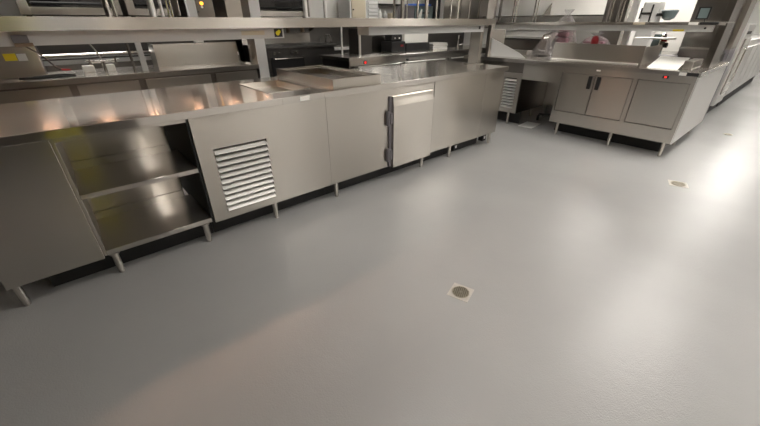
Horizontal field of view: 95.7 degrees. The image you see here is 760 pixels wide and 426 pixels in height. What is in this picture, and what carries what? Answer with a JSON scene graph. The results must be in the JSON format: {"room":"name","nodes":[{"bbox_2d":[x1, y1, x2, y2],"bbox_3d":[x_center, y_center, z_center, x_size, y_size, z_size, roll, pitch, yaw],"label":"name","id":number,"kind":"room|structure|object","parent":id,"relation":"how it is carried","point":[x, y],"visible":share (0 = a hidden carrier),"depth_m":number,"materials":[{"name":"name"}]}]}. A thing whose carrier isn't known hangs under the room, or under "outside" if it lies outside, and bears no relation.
{"room":"commercial kitchen","nodes":[
{"label":"commercial kitchen","id":0,"kind":"room"},
{"bbox_2d":[0,0,424,17],"bbox_3d":[0.120,-4.717,8.492,23.000,2.750,0.100,-23,36,-35],"label":"wall","id":1,"kind":"structure","parent":0,"point":[7,7],"depth_m":7.20,"materials":[{"name":"white paint"}]},
{"bbox_2d":[218,27,356,61],"bbox_3d":[-2.510,-2.951,6.745,7.300,1.370,0.058,-23,36,-35],"label":"backsplash panel","id":2,"kind":"object","parent":1,"relation":"attached to","point":[316,33],"visible":0.02,"depth_m":7.45,"materials":[{"name":"grey metal"}]},
{"bbox_2d":[309,4,404,30],"bbox_3d":[0.040,-4.538,7.979,3.780,0.535,0.595,-23,36,-35],"label":"wall shelf","id":3,"kind":"object","parent":1,"relation":"attached to","point":[310,28],"visible":0.08,"depth_m":7.95,"materials":[{"name":"silver metal"}]},
{"bbox_2d":[338,0,366,17],"bbox_3d":[-0.588,-4.405,7.458,0.450,0.390,0.470,-23,36,-35],"label":"storage cabinet","id":4,"kind":"object","parent":3,"relation":"on","point":[346,8],"visible":0.77,"depth_m":7.31,"materials":[{"name":"white paint"}]},
{"bbox_2d":[366,0,377,17],"bbox_3d":[-0.285,-4.547,7.713,0.330,0.390,0.425,-23,36,-35],"label":"rack","id":5,"kind":"object","parent":3,"relation":"on","point":[371,5],"visible":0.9,"depth_m":7.56,"materials":[{"name":"white metal"}]},
{"bbox_2d":[378,9,381,17],"bbox_3d":[0.000,-4.569,7.927,0.100,0.220,0.100,-23,36,-35],"label":"bottle","id":6,"kind":"object","parent":3,"relation":"on","point":[379,12],"visible":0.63,"depth_m":7.88,"materials":[{"name":"white plastic"}]},
{"bbox_2d":[378,0,392,3],"bbox_3d":[0.077,-4.922,7.996,0.500,0.120,0.250,-23,36,-35],"label":"carton","id":7,"kind":"object","parent":3,"relation":"on","point":[379,1],"visible":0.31,"depth_m":7.90,"materials":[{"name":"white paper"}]},
{"bbox_2d":[395,0,406,3],"bbox_3d":[0.466,-5.104,8.281,0.370,0.160,0.250,-23,36,-35],"label":"carton","id":8,"kind":"object","parent":3,"relation":"on","point":[397,1],"visible":0.23,"depth_m":8.15,"materials":[{"name":"white cardboard"}]},
{"bbox_2d":[408,0,420,3],"bbox_3d":[0.833,-5.245,8.565,0.300,0.130,0.250,-23,36,-35],"label":"carton","id":9,"kind":"object","parent":3,"relation":"on","point":[409,1],"visible":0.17,"depth_m":8.46,"materials":[{"name":"white cardboard"}]},
{"bbox_3d":[-3.124,-2.799,5.148,4.450,0.175,1.475,-23,36,-35],"label":"shelf","id":10,"kind":"object","parent":1,"relation":"attached to","visible":0},
{"bbox_2d":[15,0,122,16],"bbox_3d":[-3.812,-2.699,4.137,0.930,0.635,0.997,-23,36,-35],"label":"wall oven","id":11,"kind":"object","parent":10,"relation":"on","point":[26,7],"visible":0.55,"depth_m":3.91,"materials":[{"name":"silver metal"}]},
{"bbox_2d":[118,0,180,16],"bbox_3d":[-3.188,-2.962,4.608,0.600,0.635,0.997,-23,36,-35],"label":"wall oven","id":12,"kind":"object","parent":10,"relation":"on","point":[133,8],"visible":0.58,"depth_m":4.37,"materials":[{"name":"silver metal"}]},
{"bbox_2d":[177,0,214,16],"bbox_3d":[-2.721,-3.164,4.918,0.310,0.685,0.850,-23,36,-35],"label":"base cabinet","id":13,"kind":"object","parent":10,"relation":"on","point":[205,8],"visible":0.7,"depth_m":4.80,"materials":[{"name":"silver metal"}]},
{"bbox_2d":[212,0,242,17],"bbox_3d":[-2.343,-3.298,5.157,0.280,0.685,0.730,-23,36,-35],"label":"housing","id":14,"kind":"object","parent":10,"relation":"on","point":[222,8],"visible":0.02,"depth_m":5.03,"materials":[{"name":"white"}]},
{"bbox_2d":[259,0,309,17],"bbox_3d":[-1.835,-3.533,5.630,0.980,0.635,0.997,-23,36,-35],"label":"wall oven","id":15,"kind":"object","parent":10,"relation":"on","point":[268,8],"visible":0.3,"depth_m":5.43,"materials":[{"name":"silver metal"}]},
{"bbox_2d":[0,71,759,425],"bbox_3d":[3.722,-1.461,5.540,23.000,0.100,10.900,-23,36,-35],"label":"floor","id":16,"kind":"structure","parent":0,"point":[607,292],"depth_m":1.88,"materials":[{"name":"grey concrete"}]},
{"bbox_2d":[0,119,214,305],"bbox_3d":[-1.864,-0.189,2.279,1.059,0.866,0.960,-23,36,-35],"label":"base cabinet","id":17,"kind":"object","parent":16,"relation":"on","point":[130,203],"visible":0.9,"depth_m":2.08,"materials":[{"name":"silver metal"}]},
{"bbox_2d":[0,61,258,145],"bbox_3d":[-3.564,-0.839,3.412,4.750,0.914,0.800,-23,36,-35],"label":"countertop","id":18,"kind":"structure","parent":16,"relation":"on","point":[124,79],"depth_m":3.54,"materials":[{"name":"silver metal"}]},
{"bbox_2d":[0,46,47,79],"bbox_3d":[-3.591,-1.461,3.275,0.550,0.306,0.433,-23,36,-35],"label":"appliance","id":19,"kind":"object","parent":18,"relation":"on","point":[15,62],"visible":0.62,"depth_m":3.21,"materials":[{"name":"white metal"}]},
{"bbox_2d":[19,73,75,79],"bbox_3d":[-3.130,-1.290,3.253,0.412,0.025,0.145,-18,34,-29],"label":"coiled cord","id":20,"kind":"object","parent":18,"relation":"on","point":[64,75],"visible":1,"depth_m":3.23,"materials":[{"name":"black plastic"}]},
{"bbox_2d":[82,65,95,72],"bbox_3d":[-3.071,-1.521,3.629,0.100,0.065,0.100,-23,36,-35],"label":"tub","id":21,"kind":"object","parent":18,"relation":"on","point":[86,68],"visible":1,"depth_m":3.60,"materials":[{"name":"white plastic"}]},
{"bbox_2d":[85,44,118,72],"bbox_3d":[-2.884,-1.643,3.541,0.290,0.362,0.092,-23,36,-35],"label":"tap","id":22,"kind":"object","parent":18,"relation":"on","point":[101,60],"visible":0.93,"depth_m":3.56,"materials":[{"name":"silver metal"}]},
{"bbox_2d":[106,64,115,70],"bbox_3d":[-2.935,-1.578,3.732,0.100,0.065,0.100,-23,36,-35],"label":"tub","id":23,"kind":"object","parent":18,"relation":"on","point":[111,67],"visible":0.56,"depth_m":3.70,"materials":[{"name":"white plastic"}]},
{"bbox_2d":[125,43,136,70],"bbox_3d":[-2.624,-1.733,3.576,0.026,0.486,0.026,-23,36,-35],"label":"riser pipe","id":24,"kind":"object","parent":18,"relation":"on","point":[126,44],"visible":0.66,"depth_m":3.62,"materials":[{"name":"silver metal"}]},
{"bbox_2d":[135,42,148,70],"bbox_3d":[-2.539,-1.756,3.617,0.050,0.486,0.040,-23,36,-35],"label":"post","id":25,"kind":"object","parent":18,"relation":"on","point":[138,46],"visible":0.56,"depth_m":3.65,"materials":[{"name":"silver metal"}]},
{"bbox_2d":[147,41,238,67],"bbox_3d":[-2.297,-1.990,4.286,0.940,0.244,0.300,-23,36,-35],"label":"guard","id":26,"kind":"object","parent":18,"relation":"on","point":[175,54],"visible":1,"depth_m":4.14,"materials":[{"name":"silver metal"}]},
{"bbox_2d":[36,40,239,71],"bbox_3d":[-3.385,-1.889,4.907,2.600,1.300,0.968,-23,36,-35],"label":"work table","id":27,"kind":"object","parent":16,"relation":"on","point":[72,57],"visible":0.18,"depth_m":4.40,"materials":[{"name":"silver metal"}]},
{"bbox_2d":[184,0,203,42],"bbox_3d":[-2.372,-2.199,4.531,0.100,2.200,0.085,-23,36,-35],"label":"post","id":28,"kind":"object","parent":16,"relation":"on","point":[190,5],"visible":0.02,"depth_m":4.30,"materials":[{"name":"silver metal"}]},
{"bbox_2d":[240,0,269,77],"bbox_3d":[-1.554,-2.096,4.342,0.135,2.200,0.250,-23,36,-35],"label":"post","id":29,"kind":"object","parent":16,"relation":"on","point":[250,8],"visible":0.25,"depth_m":4.27,"materials":[{"name":"silver metal"}]},
{"bbox_2d":[187,99,331,231],"bbox_3d":[-1.090,-0.511,2.856,0.968,0.866,0.974,-23,36,-35],"label":"base cabinet","id":30,"kind":"object","parent":16,"relation":"on","point":[254,163],"visible":0.75,"depth_m":2.48,"materials":[{"name":"silver metal"}]},
{"bbox_2d":[213,140,275,210],"bbox_3d":[-0.940,-0.267,2.433,0.359,0.435,0.040,-23,36,-35],"label":"vent","id":31,"kind":"object","parent":30,"relation":"attached to","point":[245,173],"depth_m":2.42,"materials":[{"name":"silver metal"}]},
{"bbox_2d":[241,32,336,76],"bbox_3d":[-1.602,-2.613,6.300,1.390,1.205,0.967,-23,36,-35],"label":"range cooker","id":32,"kind":"object","parent":16,"relation":"on","point":[295,49],"visible":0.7,"depth_m":5.96,"materials":[{"name":"grey metal"}]},
{"bbox_2d":[243,42,330,47],"bbox_3d":[-1.608,-2.973,6.108,1.350,0.039,0.830,-23,36,-35],"label":"cooktop","id":33,"kind":"object","parent":32,"relation":"in","point":[268,44],"depth_m":6.05,"materials":[{"name":"black metal"}]},
{"bbox_2d":[334,44,348,53],"bbox_3d":[-0.075,-3.452,8.072,3.380,0.945,0.985,-23,36,-35],"label":"bench","id":34,"kind":"object","parent":16,"relation":"on","point":[337,48],"visible":0.02,"depth_m":6.87,"materials":[{"name":"silver metal"}]},
{"bbox_2d":[334,44,348,46],"bbox_3d":[-0.081,-3.846,7.860,3.380,0.040,0.970,-23,36,-35],"label":"countertop","id":35,"kind":"structure","parent":34,"relation":"on","point":[338,45],"depth_m":7.25,"materials":[{"name":"silver metal"}]},
{"bbox_2d":[324,82,433,196],"bbox_3d":[-0.243,-0.859,3.479,1.246,0.866,1.002,-23,36,-35],"label":"base cabinet","id":36,"kind":"object","parent":16,"relation":"on","point":[372,134],"visible":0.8,"depth_m":3.09,"materials":[{"name":"silver metal"}]},
{"bbox_2d":[0,60,508,147],"bbox_3d":[-0.559,-1.145,3.052,4.580,0.052,1.024,-23,36,-35],"label":"countertop","id":37,"kind":"structure","parent":36,"relation":"on","point":[27,122],"depth_m":2.28,"materials":[{"name":"silver metal"}]},
{"bbox_2d":[0,0,497,64],"bbox_3d":[-0.598,-1.561,2.739,4.730,0.986,0.485,-23,36,-35],"label":"shelf","id":38,"kind":"object","parent":37,"relation":"on","point":[7,23],"visible":0.99,"depth_m":2.17,"materials":[{"name":"silver metal"}]},
{"bbox_2d":[0,28,283,46],"bbox_3d":[-1.527,-1.026,1.996,2.035,0.067,0.164,-23,36,-35],"label":"heater","id":39,"kind":"object","parent":38,"relation":"attached to","point":[38,38],"visible":0.96,"depth_m":1.99,"materials":[{"name":"grey metal"}]},
{"bbox_2d":[10,35,33,46],"bbox_3d":[-1.773,-0.853,1.706,0.070,0.051,0.032,-23,36,-35],"label":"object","id":40,"kind":"object","parent":39,"relation":"attached to","point":[18,40],"visible":1,"depth_m":1.70,"materials":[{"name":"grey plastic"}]},
{"bbox_2d":[26,47,70,70],"bbox_3d":[-1.735,-0.808,1.803,0.026,0.128,0.141,21,36,34],"label":"power cable","id":41,"kind":"object","parent":40,"relation":"hanging from","point":[45,58],"visible":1,"depth_m":1.81,"materials":[{"name":"grey plastic"}]},
{"bbox_2d":[357,25,483,34],"bbox_3d":[0.498,-1.880,3.526,1.710,0.067,0.163,-23,36,-35],"label":"heater","id":42,"kind":"object","parent":38,"relation":"attached to","point":[390,30],"visible":0.93,"depth_m":3.33,"materials":[{"name":"grey metal"}]},
{"bbox_2d":[307,73,338,77],"bbox_3d":[-0.631,-1.287,3.247,0.335,0.011,0.390,-23,36,-35],"label":"pan","id":43,"kind":"object","parent":37,"relation":"on","point":[312,74],"visible":0.34,"depth_m":3.27,"materials":[{"name":"silver metal"}]},
{"bbox_2d":[276,65,380,89],"bbox_3d":[-0.487,-1.232,3.087,0.485,0.072,0.950,-23,36,-35],"label":"raised collar","id":44,"kind":"object","parent":37,"relation":"on","point":[355,78],"visible":1,"depth_m":2.95,"materials":[{"name":"silver metal"}]},
{"bbox_2d":[321,44,485,68],"bbox_3d":[1.077,-2.721,6.781,4.680,0.914,0.775,-23,36,-35],"label":"countertop","id":45,"kind":"structure","parent":16,"relation":"on","point":[347,60],"depth_m":5.58,"materials":[{"name":"silver metal"}]},
{"bbox_2d":[340,27,342,54],"bbox_3d":[-0.596,-2.686,5.356,0.027,0.416,0.028,-23,36,-35],"label":"post","id":46,"kind":"object","parent":45,"relation":"on","point":[340,27],"visible":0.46,"depth_m":5.36,"materials":[{"name":"silver metal"}]},
{"bbox_2d":[358,35,360,55],"bbox_3d":[-0.306,-2.538,5.195,0.035,0.311,0.036,-23,36,-35],"label":"post","id":47,"kind":"object","parent":45,"relation":"on","point":[359,36],"visible":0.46,"depth_m":5.18,"materials":[{"name":"silver metal"}]},
{"bbox_2d":[348,28,371,53],"bbox_3d":[-0.322,-2.812,5.633,0.250,0.366,0.300,-23,36,-35],"label":"box unit","id":48,"kind":"object","parent":45,"relation":"on","point":[366,40],"visible":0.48,"depth_m":5.56,"materials":[{"name":"grey metal"}]},
{"bbox_2d":[372,35,384,51],"bbox_3d":[-0.011,-2.953,5.977,0.655,0.276,0.052,-23,36,-35],"label":"guard","id":49,"kind":"object","parent":45,"relation":"on","point":[376,39],"visible":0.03,"depth_m":5.97,"materials":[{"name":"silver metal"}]},
{"bbox_2d":[381,34,404,52],"bbox_3d":[0.233,-2.933,5.941,0.320,0.276,0.290,-23,36,-35],"label":"coffee grinder","id":50,"kind":"object","parent":45,"relation":"on","point":[392,43],"visible":0.94,"depth_m":5.86,"materials":[{"name":"black plastic"}]},
{"bbox_2d":[405,42,428,51],"bbox_3d":[0.579,-3.047,6.295,0.600,0.131,0.330,-23,36,-35],"label":"crate","id":51,"kind":"object","parent":45,"relation":"on","point":[420,46],"visible":0.63,"depth_m":6.17,"materials":[{"name":"black plastic"}]},
{"bbox_2d":[402,34,427,42],"bbox_3d":[0.544,-3.199,6.222,0.600,0.205,0.330,-23,36,-35],"label":"box","id":52,"kind":"object","parent":51,"relation":"on","point":[408,38],"visible":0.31,"depth_m":6.10,"materials":[{"name":"white cardboard"}]},
{"bbox_2d":[429,47,446,49],"bbox_3d":[1.048,-3.176,6.635,0.420,0.024,0.300,-23,36,-35],"label":"tray","id":53,"kind":"object","parent":45,"relation":"on","point":[443,47],"visible":0.48,"depth_m":6.48,"materials":[{"name":"silver metal"}]},
{"bbox_2d":[429,46,446,47],"bbox_3d":[1.041,-3.197,6.615,0.420,0.024,0.300,-23,36,-35],"label":"tray","id":54,"kind":"object","parent":53,"relation":"on","point":[429,46],"visible":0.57,"depth_m":6.47,"materials":[{"name":"silver metal"}]},
{"bbox_3d":[1.056,-3.228,6.613,0.420,0.024,0.300,-23,36,-35],"label":"tray","id":55,"kind":"object","parent":54,"relation":"on","visible":0},
{"bbox_2d":[429,42,446,44],"bbox_3d":[1.040,-3.246,6.588,0.420,0.024,0.300,-23,36,-35],"label":"tray","id":56,"kind":"object","parent":55,"relation":"on","point":[430,43],"visible":0.71,"depth_m":6.51,"materials":[{"name":"silver metal"}]},
{"bbox_2d":[428,32,463,46],"bbox_3d":[1.288,-3.546,7.030,1.350,0.286,0.020,-23,36,-35],"label":"backsplash","id":57,"kind":"structure","parent":45,"relation":"on","point":[451,39],"depth_m":7.11,"materials":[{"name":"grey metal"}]},
{"bbox_2d":[400,0,502,27],"bbox_3d":[1.399,-3.784,6.706,3.300,1.016,0.380,-23,36,-35],"label":"pot rack","id":58,"kind":"object","parent":45,"relation":"on","point":[402,1],"visible":0.32,"depth_m":6.00,"materials":[{"name":"silver metal"}]},
{"bbox_2d":[406,0,451,18],"bbox_3d":[0.936,-3.823,7.752,1.420,1.900,0.440,-23,36,-35],"label":"shelving unit","id":59,"kind":"object","parent":16,"relation":"on","point":[407,0],"visible":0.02,"depth_m":6.96,"materials":[{"name":"silver metal"}]},
{"bbox_2d":[397,6,413,17],"bbox_3d":[0.533,-4.140,7.119,0.210,0.250,0.280,-23,36,-35],"label":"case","id":60,"kind":"object","parent":59,"relation":"on","point":[410,8],"visible":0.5,"depth_m":7.03,"materials":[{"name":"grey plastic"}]},
{"bbox_2d":[405,4,432,18],"bbox_3d":[0.827,-4.294,7.354,0.540,0.290,0.340,-23,36,-35],"label":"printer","id":61,"kind":"object","parent":59,"relation":"on","point":[421,6],"visible":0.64,"depth_m":7.21,"materials":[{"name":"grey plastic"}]},
{"bbox_2d":[429,0,440,18],"bbox_3d":[1.148,-4.498,7.567,0.160,0.440,0.330,-23,36,-35],"label":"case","id":62,"kind":"object","parent":59,"relation":"on","point":[432,2],"visible":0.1,"depth_m":7.46,"materials":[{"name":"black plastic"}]},
{"bbox_2d":[447,282,473,301],"bbox_3d":[0.466,0.457,1.990,0.122,0.005,0.122,17,33,28],"label":"floor drain","id":63,"kind":"object","parent":16,"relation":"on","point":[463,293],"visible":1,"depth_m":1.98,"materials":[{"name":"grey metal"}]},
{"bbox_2d":[423,71,504,160],"bbox_3d":[0.685,-1.264,4.205,1.225,0.866,0.960,-23,36,-35],"label":"base cabinet","id":64,"kind":"object","parent":16,"relation":"on","point":[465,109],"visible":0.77,"depth_m":3.83,"materials":[{"name":"silver metal"}]},
{"bbox_2d":[483,60,547,123],"bbox_3d":[2.088,-1.943,5.422,0.858,0.866,0.667,-23,36,-35],"label":"undercounter chiller","id":65,"kind":"object","parent":16,"relation":"on","point":[518,94],"visible":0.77,"depth_m":5.11,"materials":[{"name":"silver metal"}]},
{"bbox_2d":[501,78,516,107],"bbox_3d":[1.896,-1.761,5.063,0.040,0.393,0.183,-23,36,-35],"label":"vent","id":66,"kind":"object","parent":65,"relation":"attached to","point":[509,87],"depth_m":5.06,"materials":[{"name":"silver metal"}]},
{"bbox_2d":[518,121,539,127],"bbox_3d":[2.261,-1.337,5.216,0.210,0.004,0.340,25,37,37],"label":"floor plate","id":67,"kind":"object","parent":16,"relation":"on","point":[527,124],"visible":1,"depth_m":5.22,"materials":[{"name":"white paint"}]},
{"bbox_2d":[504,30,571,50],"bbox_3d":[3.022,-3.072,7.056,1.200,1.250,1.000,-23,36,-35],"label":"table","id":68,"kind":"object","parent":16,"relation":"on","point":[517,39],"visible":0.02,"depth_m":6.53,"materials":[{"name":"silver metal"}]},
{"bbox_2d":[522,63,561,116],"bbox_3d":[2.498,-1.736,5.046,0.874,0.866,0.515,-23,36,-35],"label":"panel","id":69,"kind":"object","parent":16,"relation":"on","point":[550,74],"visible":0.4,"depth_m":4.70,"materials":[{"name":"silver metal"}]},
{"bbox_2d":[536,113,550,119],"bbox_3d":[2.614,-1.500,5.327,0.315,0.173,0.174,5,29,10],"label":"drain pipe","id":70,"kind":"object","parent":16,"relation":"on","point":[539,114],"visible":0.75,"depth_m":5.28,"materials":[{"name":"black rubber"}]},
{"bbox_2d":[534,47,677,97],"bbox_3d":[3.752,-2.299,5.969,1.030,0.950,1.940,-23,36,-35],"label":"prep table","id":71,"kind":"object","parent":16,"relation":"on","point":[551,49],"visible":0.02,"depth_m":5.45,"materials":[{"name":"silver metal"}]},
{"bbox_2d":[538,33,555,48],"bbox_3d":[2.942,-3.035,6.062,0.180,0.249,0.200,-23,36,-35],"label":"plastic bag","id":72,"kind":"object","parent":71,"relation":"on","point":[542,45],"visible":0.93,"depth_m":6.02,"materials":[{"name":"clear plastic"}]},
{"bbox_2d":[598,0,632,44],"bbox_3d":[3.636,-3.008,5.237,0.390,0.999,0.300,-23,36,-35],"label":"steel column","id":73,"kind":"structure","parent":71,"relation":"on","point":[611,37],"depth_m":5.16,"materials":[{"name":"grey metal"}]},
{"bbox_2d":[632,1,678,46],"bbox_3d":[4.040,-2.722,5.058,0.265,0.669,0.455,-23,36,-35],"label":"stand mixer","id":74,"kind":"object","parent":71,"relation":"on","point":[652,11],"visible":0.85,"depth_m":5.00,"materials":[{"name":"white metal"}]},
{"bbox_2d":[656,10,678,19],"bbox_3d":[4.088,-2.814,4.896,0.210,0.130,0.245,-23,36,-35],"label":"bowl","id":75,"kind":"object","parent":74,"relation":"on","point":[664,14],"depth_m":4.85,"materials":[{"name":"black metal"}]},
{"bbox_2d":[549,66,725,155],"bbox_3d":[3.365,-1.492,4.599,1.556,0.868,1.386,-23,36,-35],"label":"base cabinet","id":76,"kind":"object","parent":16,"relation":"on","point":[640,110],"visible":1,"depth_m":4.09,"materials":[{"name":"silver metal"}]},
{"bbox_2d":[463,51,729,77],"bbox_3d":[2.867,-2.113,4.917,1.590,0.179,2.932,-23,36,-35],"label":"countertop","id":77,"kind":"structure","parent":76,"relation":"on","point":[537,57],"depth_m":4.16,"materials":[{"name":"silver metal"}]},
{"bbox_2d":[491,38,524,57],"bbox_3d":[1.885,-2.430,5.064,0.015,0.238,0.580,-23,36,-35],"label":"side splash","id":78,"kind":"object","parent":77,"relation":"on","point":[497,48],"visible":0.93,"depth_m":5.13,"materials":[{"name":"grey metal"}]},
{"bbox_2d":[513,49,531,54],"bbox_3d":[2.232,-2.575,5.508,0.180,0.060,0.340,-23,36,-35],"label":"steel tray","id":79,"kind":"object","parent":77,"relation":"on","point":[522,52],"visible":0.58,"depth_m":5.39,"materials":[{"name":"white metal"}]},
{"bbox_2d":[524,54,551,56],"bbox_3d":[2.454,-2.340,5.328,0.500,0.179,0.320,-23,36,-35],"label":"sink","id":80,"kind":"object","parent":77,"relation":"in","point":[531,55],"depth_m":5.45,"materials":[{"name":"silver metal"}]},
{"bbox_2d":[537,36,549,53],"bbox_3d":[2.571,-2.663,5.452,0.237,0.266,0.172,-15,32,-25],"label":"tap","id":81,"kind":"object","parent":77,"relation":"on","point":[545,50],"visible":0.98,"depth_m":5.49,"materials":[{"name":"silver metal"}]},
{"bbox_2d":[557,30,569,42],"bbox_3d":[2.784,-2.724,5.206,0.403,0.610,0.422,-23,36,-35],"label":"plastic bag","id":82,"kind":"object","parent":77,"relation":"on","point":[563,33],"visible":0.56,"depth_m":5.20,"materials":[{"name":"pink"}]},
{"bbox_2d":[590,36,598,43],"bbox_3d":[2.800,-2.168,4.527,0.090,0.295,0.090,-23,36,-35],"label":"canister","id":83,"kind":"object","parent":77,"relation":"on","point":[595,39],"visible":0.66,"depth_m":4.46,"materials":[{"name":"red plastic"}]},
{"bbox_2d":[583,41,606,43],"bbox_3d":[2.960,-2.323,4.781,0.288,0.320,0.507,-23,36,-35],"label":"plastic bag","id":84,"kind":"object","parent":77,"relation":"on","point":[599,42],"visible":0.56,"depth_m":4.71,"materials":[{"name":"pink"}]},
{"bbox_2d":[551,42,661,64],"bbox_3d":[2.984,-2.148,4.584,0.690,0.204,1.070,-23,36,-35],"label":"guard","id":85,"kind":"object","parent":77,"relation":"on","point":[603,53],"visible":0.99,"depth_m":4.33,"materials":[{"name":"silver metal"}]},
{"bbox_2d":[485,0,743,68],"bbox_3d":[2.743,-2.587,4.571,0.590,0.986,2.920,-23,36,-35],"label":"shelf","id":86,"kind":"object","parent":77,"relation":"on","point":[727,22],"visible":0.87,"depth_m":4.07,"materials":[{"name":"silver metal"}]},
{"bbox_2d":[495,25,715,31],"bbox_3d":[2.667,-2.423,4.496,0.135,0.064,2.600,-23,36,-35],"label":"heater","id":87,"kind":"object","parent":86,"relation":"attached to","point":[669,28],"visible":0.92,"depth_m":4.19,"materials":[{"name":"grey metal"}]},
{"bbox_2d":[634,33,677,58],"bbox_3d":[3.701,-2.235,4.611,0.440,0.326,0.460,-23,36,-35],"label":"food slicer","id":88,"kind":"object","parent":77,"relation":"on","point":[658,39],"visible":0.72,"depth_m":4.51,"materials":[{"name":"grey metal"}]},
{"bbox_2d":[648,56,689,69],"bbox_3d":[3.262,-1.701,3.889,0.430,0.095,0.280,-23,36,-35],"label":"cutting board","id":89,"kind":"object","parent":77,"relation":"on","point":[663,62],"visible":1,"depth_m":3.88,"materials":[{"name":"white plastic"}]},
{"bbox_2d":[682,58,702,69],"bbox_3d":[3.466,-1.653,3.812,0.440,0.085,0.085,-23,36,-35],"label":"box","id":90,"kind":"object","parent":77,"relation":"on","point":[694,63],"visible":1,"depth_m":3.70,"materials":[{"name":"white"}]},
{"bbox_2d":[668,180,688,187],"bbox_3d":[2.865,-0.281,3.307,0.150,0.005,0.150,17,33,28],"label":"floor drain","id":91,"kind":"object","parent":16,"relation":"on","point":[671,182],"visible":1,"depth_m":3.29,"materials":[{"name":"grey metal"}]},
{"bbox_2d":[677,0,745,61],"bbox_3d":[4.721,-2.431,5.015,0.670,2.100,0.455,-23,36,-35],"label":"tall cabinet","id":92,"kind":"object","parent":16,"relation":"on","point":[693,45],"visible":0.36,"depth_m":4.80,"materials":[{"name":"silver metal"}]},
{"bbox_2d":[705,0,756,113],"bbox_3d":[5.181,-2.614,5.342,0.485,2.100,0.490,-23,36,-35],"label":"column","id":93,"kind":"structure","parent":16,"relation":"on","point":[746,12],"depth_m":5.03,"materials":[{"name":"grey metal"}]},
{"bbox_2d":[707,24,756,112],"bbox_3d":[5.696,-2.481,5.894,0.760,1.330,0.671,-23,36,-35],"label":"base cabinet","id":94,"kind":"object","parent":16,"relation":"on","point":[745,39],"visible":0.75,"depth_m":5.53,"materials":[{"name":"silver metal"}]},
{"bbox_2d":[716,38,759,106],"bbox_3d":[6.529,-2.751,6.635,1.480,1.080,0.642,-23,36,-35],"label":"base cabinet","id":95,"kind":"object","parent":16,"relation":"on","point":[751,48],"visible":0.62,"depth_m":6.37,"materials":[{"name":"silver metal"}]},
{"bbox_2d":[731,36,759,95],"bbox_3d":[7.664,-3.230,7.492,1.480,1.080,0.642,-23,36,-35],"label":"base cabinet","id":96,"kind":"object","parent":16,"relation":"on","point":[756,56],"visible":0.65,"depth_m":7.21,"materials":[{"name":"silver metal"}]},
{"bbox_2d":[743,34,759,86],"bbox_3d":[8.874,-3.740,8.406,1.680,1.080,0.642,-23,36,-35],"label":"base cabinet","id":97,"kind":"object","parent":16,"relation":"on","point":[756,70],"visible":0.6,"depth_m":8.17,"materials":[{"name":"silver metal"}]},
{"bbox_2d":[443,0,488,18],"bbox_3d":[2.046,-4.895,8.009,0.515,0.680,1.030,-23,36,-35],"label":"upper cabinet","id":98,"kind":"object","parent":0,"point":[478,9],"visible":0.67,"depth_m":7.82,"materials":[{"name":"silver metal"}]},
{"bbox_2d":[440,0,696,50],"bbox_3d":[3.209,-4.141,7.437,0.100,2.750,5.760,-23,36,-35],"label":"wall","id":99,"kind":"structure","parent":0,"point":[525,7],"depth_m":6.71,"materials":[{"name":"white paint"}]},
{"bbox_2d":[483,3,602,16],"bbox_3d":[3.290,-4.067,6.885,0.445,0.245,2.550,-23,36,-35],"label":"wall ledge","id":100,"kind":"object","parent":99,"relation":"attached to","point":[547,12],"visible":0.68,"depth_m":6.76,"materials":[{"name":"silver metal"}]},
{"bbox_2d":[483,15,602,16],"bbox_3d":[3.290,-3.969,6.940,0.445,0.020,2.550,-23,36,-35],"label":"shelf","id":101,"kind":"object","parent":100,"relation":"attached to","point":[539,15],"depth_m":6.68,"materials":[{"name":"silver metal"}]},
{"bbox_2d":[747,0,759,33],"bbox_3d":[12.453,-6.392,11.447,0.100,2.750,10.900,-23,36,-35],"label":"wall","id":102,"kind":"structure","parent":0,"point":[754,18],"depth_m":11.38,"materials":[{"name":"white paint"}]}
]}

